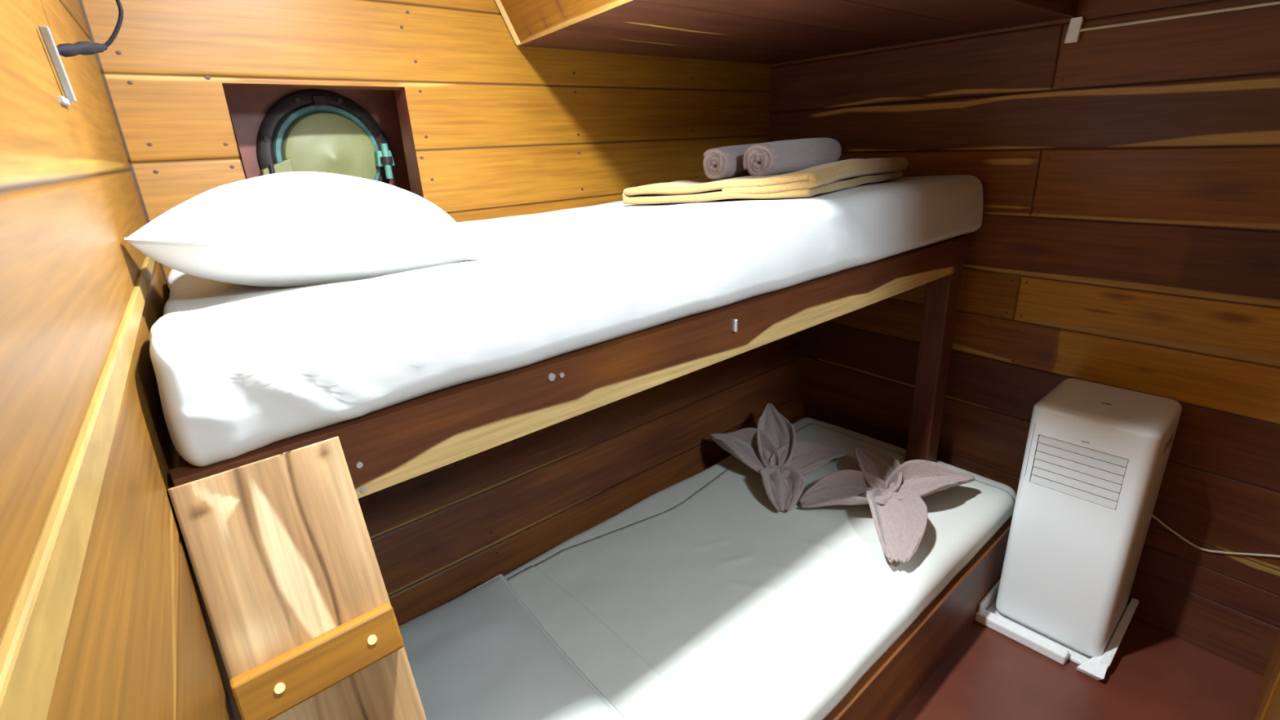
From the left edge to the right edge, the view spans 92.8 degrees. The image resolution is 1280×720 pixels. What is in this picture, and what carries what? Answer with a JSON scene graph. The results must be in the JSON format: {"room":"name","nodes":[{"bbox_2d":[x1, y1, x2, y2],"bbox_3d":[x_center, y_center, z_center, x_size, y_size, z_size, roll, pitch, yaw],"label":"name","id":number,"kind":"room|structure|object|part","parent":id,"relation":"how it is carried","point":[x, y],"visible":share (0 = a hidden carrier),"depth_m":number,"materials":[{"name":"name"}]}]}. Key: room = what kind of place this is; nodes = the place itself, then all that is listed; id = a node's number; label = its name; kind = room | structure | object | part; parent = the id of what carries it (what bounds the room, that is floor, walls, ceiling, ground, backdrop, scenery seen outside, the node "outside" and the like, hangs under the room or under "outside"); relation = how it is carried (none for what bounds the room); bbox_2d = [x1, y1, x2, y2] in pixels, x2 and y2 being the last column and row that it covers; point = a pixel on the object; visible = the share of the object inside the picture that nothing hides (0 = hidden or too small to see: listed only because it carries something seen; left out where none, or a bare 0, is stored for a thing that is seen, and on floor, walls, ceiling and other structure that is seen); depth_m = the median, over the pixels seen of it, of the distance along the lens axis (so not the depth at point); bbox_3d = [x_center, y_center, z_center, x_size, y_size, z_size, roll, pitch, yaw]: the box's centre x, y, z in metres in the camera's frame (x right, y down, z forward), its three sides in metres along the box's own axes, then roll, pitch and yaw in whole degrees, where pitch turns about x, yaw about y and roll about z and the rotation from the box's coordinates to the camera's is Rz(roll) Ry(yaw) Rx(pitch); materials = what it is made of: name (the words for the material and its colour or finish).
{"room":"ship interior","nodes":[
{"label":"ship interior","id":0,"kind":"room"},
{"bbox_2d":[0,0,240,719],"bbox_3d":[-0.115,0.331,0.114,0.032,2.169,3.177,-16,23,-32],"label":"wall","id":1,"kind":"structure","parent":0,"point":[140,643],"depth_m":0.44,"materials":[{"name":"brown wood"}]},
{"bbox_2d":[38,25,76,106],"bbox_3d":[-0.610,-0.306,0.638,0.011,0.072,0.049,-16,23,-32],"label":"wall bracket","id":2,"kind":"object","parent":1,"relation":"attached to","point":[47,37],"visible":1,"depth_m":0.64,"materials":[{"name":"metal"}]},
{"bbox_3d":[-0.611,-0.275,0.647,0.005,0.007,0.049,-16,23,-32],"label":"plate","id":3,"kind":"part","parent":2,"relation":"part of","materials":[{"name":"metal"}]},
{"bbox_2d":[0,255,155,719],"bbox_3d":[-0.278,0.093,0.297,0.007,0.058,2.363,-16,23,-32],"label":"trim","id":4,"kind":"structure","parent":1,"relation":"attached to","point":[33,638],"depth_m":0.28,"materials":[{"name":"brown wood"}]},
{"bbox_2d":[56,0,123,57],"bbox_3d":[-0.623,-0.428,0.660,0.021,0.189,0.089,2,20,12],"label":"connector","id":5,"kind":"object","parent":1,"relation":"attached to","point":[66,50],"visible":0.94,"depth_m":0.68,"materials":[{"name":"black rubber"}]},
{"bbox_2d":[79,0,806,626],"bbox_3d":[-0.122,-0.284,1.843,2.105,2.178,0.377,-19,25,-38],"label":"wall","id":6,"kind":"structure","parent":0,"point":[500,127],"depth_m":1.69,"materials":[{"name":"brown wood"}]},
{"bbox_2d":[222,83,423,197],"bbox_3d":[-0.731,-0.532,1.575,0.900,0.800,0.258,-19,25,-38],"label":"recess","id":7,"kind":"structure","parent":6,"relation":"attached to","point":[247,107],"depth_m":1.56,"materials":[{"name":"paint"}]},
{"bbox_2d":[256,90,395,184],"bbox_3d":[-0.817,-0.536,1.614,0.338,0.332,0.082,-19,25,-38],"label":"window","id":8,"kind":"structure","parent":7,"relation":"attached to","point":[306,131],"depth_m":1.59,"materials":[{"name":"teal metal"}]},
{"bbox_3d":[-0.822,-0.538,1.631,0.234,0.234,0.043,-19,25,-38],"label":"plate","id":9,"kind":"part","parent":8,"relation":"part of","materials":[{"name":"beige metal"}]},
{"bbox_2d":[768,0,1279,676],"bbox_3d":[1.481,-0.218,1.450,0.034,2.169,3.225,-17,24,-35],"label":"wall","id":10,"kind":"structure","parent":0,"point":[1128,235],"depth_m":1.67,"materials":[{"name":"brown wood"}]},
{"bbox_2d":[1064,0,1279,43],"bbox_3d":[1.569,-0.701,1.089,0.021,0.059,1.407,-17,24,-35],"label":"wire","id":11,"kind":"object","parent":10,"relation":"attached to","point":[1074,29],"visible":1,"depth_m":1.50,"materials":[{"name":"white plastic"}]},
{"bbox_2d":[895,617,1262,719],"bbox_3d":[0.665,1.102,1.069,2.650,0.030,3.250,-19,25,-38],"label":"floor","id":12,"kind":"structure","parent":0,"point":[1153,673],"depth_m":1.62,"materials":[{"name":"paint"}]},
{"bbox_2d":[167,435,426,719],"bbox_3d":[-0.280,0.671,0.720,0.177,1.102,0.407,-19,25,-38],"label":"ladder","id":13,"kind":"object","parent":12,"relation":"on","point":[302,617],"visible":1,"depth_m":0.67,"materials":[{"name":"brown wood"}]},
{"bbox_2d":[169,233,1013,719],"bbox_3d":[0.140,0.312,1.659,2.098,1.101,1.103,-19,25,-38],"label":"bunk bed","id":14,"kind":"object","parent":12,"relation":"on","point":[384,448],"visible":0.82,"depth_m":1.15,"materials":[{"name":"brown wood"}]},
{"bbox_3d":[0.221,-0.072,1.233,1.893,0.097,0.030,-19,25,-38],"label":"rail","id":15,"kind":"part","parent":14,"relation":"part of","materials":[{"name":"brown wood"}]},
{"bbox_2d":[149,174,982,466],"bbox_3d":[0.012,-0.309,1.522,2.034,0.178,0.847,-19,25,-38],"label":"mattress","id":16,"kind":"object","parent":14,"relation":"on","point":[239,370],"visible":0.82,"depth_m":0.87,"materials":[{"name":"white fabric"}]},
{"bbox_2d":[124,171,488,287],"bbox_3d":[-0.521,-0.237,1.051,0.455,0.172,0.596,-9,21,-17],"label":"pillow","id":17,"kind":"object","parent":16,"relation":"on","point":[293,228],"visible":0.94,"depth_m":0.85,"materials":[{"name":"white fabric"}]},
{"bbox_2d":[622,156,908,204],"bbox_3d":[0.388,-0.521,1.744,0.518,0.098,0.802,12,24,35],"label":"folded blanket","id":18,"kind":"object","parent":16,"relation":"on","point":[848,173],"visible":0.91,"depth_m":1.50,"materials":[{"name":"yellow fabric"}]},
{"bbox_2d":[702,142,762,179],"bbox_3d":[0.313,-0.570,1.736,0.084,0.086,0.376,14,25,38],"label":"rolled towel","id":19,"kind":"object","parent":18,"relation":"on","point":[726,162],"visible":0.44,"depth_m":1.61,"materials":[{"name":"fabric"}]},
{"bbox_2d":[742,137,841,176],"bbox_3d":[0.430,-0.567,1.690,0.096,0.088,0.417,15,26,39],"label":"rolled towel","id":20,"kind":"object","parent":18,"relation":"on","point":[780,157],"visible":0.98,"depth_m":1.59,"materials":[{"name":"fabric"}]},
{"bbox_2d":[503,417,1016,578],"bbox_3d":[0.216,0.592,1.646,1.961,0.103,0.821,-19,25,-38],"label":"mattress","id":21,"kind":"object","parent":14,"relation":"on","point":[671,496],"visible":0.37,"depth_m":1.94,"materials":[{"name":"white fabric"}]},
{"bbox_2d":[398,573,626,719],"bbox_3d":[-0.351,0.671,1.193,0.523,0.095,0.689,-19,25,-38],"label":"pillow","id":22,"kind":"object","parent":21,"relation":"on","point":[482,654],"visible":0.61,"depth_m":1.23,"materials":[{"name":"fabric"}]},
{"bbox_2d":[506,422,1014,719],"bbox_3d":[0.381,0.537,1.736,1.428,0.083,0.774,-19,25,-38],"label":"sheet","id":23,"kind":"object","parent":21,"relation":"on","point":[721,603],"visible":0.77,"depth_m":1.52,"materials":[{"name":"white fabric"}]},
{"bbox_2d":[710,403,848,511],"bbox_3d":[0.442,0.302,2.055,0.433,0.141,0.439,-19,25,-38],"label":"folded towel","id":24,"kind":"object","parent":23,"relation":"on","point":[771,449],"visible":1,"depth_m":2.02,"materials":[{"name":"grey fabric"}]},
{"bbox_2d":[799,446,975,563],"bbox_3d":[0.727,0.390,1.813,0.510,0.115,0.375,-19,25,-38],"label":"folded towel","id":25,"kind":"object","parent":23,"relation":"on","point":[894,491],"visible":1,"depth_m":1.81,"materials":[{"name":"grey fabric"}]},
{"bbox_3d":[0.562,0.821,1.460,1.875,0.244,0.030,-19,25,-38],"label":"rail","id":26,"kind":"part","parent":14,"relation":"part of","materials":[{"name":"brown wood"}]},
{"bbox_3d":[0.949,0.153,2.011,0.083,1.097,0.072,-19,25,-38],"label":"corner post","id":27,"kind":"part","parent":14,"relation":"part of","materials":[{"name":"brown wood"}]},
{"bbox_2d":[974,577,1138,680],"bbox_3d":[1.246,0.751,1.826,0.345,0.070,0.323,-19,25,-38],"label":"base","id":28,"kind":"object","parent":12,"relation":"on","point":[987,615],"visible":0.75,"depth_m":1.74,"materials":[{"name":"white plastic"}]},
{"bbox_3d":[1.255,0.773,1.854,0.310,0.010,0.280,-19,25,-38],"label":"plate","id":29,"kind":"part","parent":28,"relation":"part of","materials":[{"name":"white plastic"}]},
{"bbox_2d":[995,377,1279,657],"bbox_3d":[1.354,0.471,1.624,0.298,0.704,0.572,-19,25,-38],"label":"air conditioner","id":30,"kind":"object","parent":28,"relation":"on","point":[1096,455],"visible":1,"depth_m":1.61,"materials":[{"name":"white plastic"}]},
{"bbox_2d":[1030,435,1128,509],"bbox_3d":[1.136,0.288,1.585,0.012,0.151,0.199,-19,25,-38],"label":"grille","id":31,"kind":"object","parent":30,"relation":"attached to","point":[1087,474],"depth_m":1.58,"materials":[{"name":"plastic"}]},
{"bbox_3d":[1.345,0.211,1.552,0.090,0.025,0.004,-19,25,-38],"label":"handle","id":32,"kind":"part","parent":30,"relation":"part of","materials":[{"name":"white plastic"}]},
{"bbox_3d":[1.522,0.467,1.635,0.024,0.109,0.368,-18,25,-36],"label":"power cord","id":33,"kind":"part","parent":30,"relation":"part of","materials":[{"name":"white plastic"}]},
{"bbox_2d":[1253,632,1279,719],"bbox_3d":[1.232,-0.019,0.925,1.110,2.129,0.045,-19,25,-38],"label":"wall","id":34,"kind":"structure","parent":0,"point":[1273,713],"depth_m":1.47,"materials":[{"name":"brown wood"}]},
{"bbox_2d":[1254,658,1279,719],"bbox_3d":[1.339,-0.057,1.047,0.094,2.108,0.006,-19,25,-38],"label":"trim","id":35,"kind":"structure","parent":34,"relation":"attached to","point":[1274,682],"depth_m":1.31,"materials":[{"name":"brown wood"}]},
{"bbox_3d":[0.576,-0.929,0.341,2.650,0.030,3.250,-19,25,-38],"label":"ceiling","id":36,"kind":"structure","parent":0,"visible":0},
{"bbox_2d":[494,0,1078,64],"bbox_3d":[0.267,-1.058,1.450,1.520,0.476,1.024,-19,25,-38],"label":"box","id":37,"kind":"object","parent":36,"relation":"attached to","point":[768,32],"visible":1,"depth_m":1.53,"materials":[{"name":"brown wood"}]},
{"bbox_3d":[-0.148,-0.922,1.116,0.258,0.473,1.056,-14,23,-30],"label":"panel","id":38,"kind":"part","parent":37,"relation":"part of","materials":[{"name":"brown wood"}]},
{"bbox_3d":[0.580,-0.931,1.079,1.464,0.460,0.016,-19,25,-38],"label":"panel","id":39,"kind":"part","parent":37,"relation":"part of","materials":[{"name":"brown wood"}]}
]}

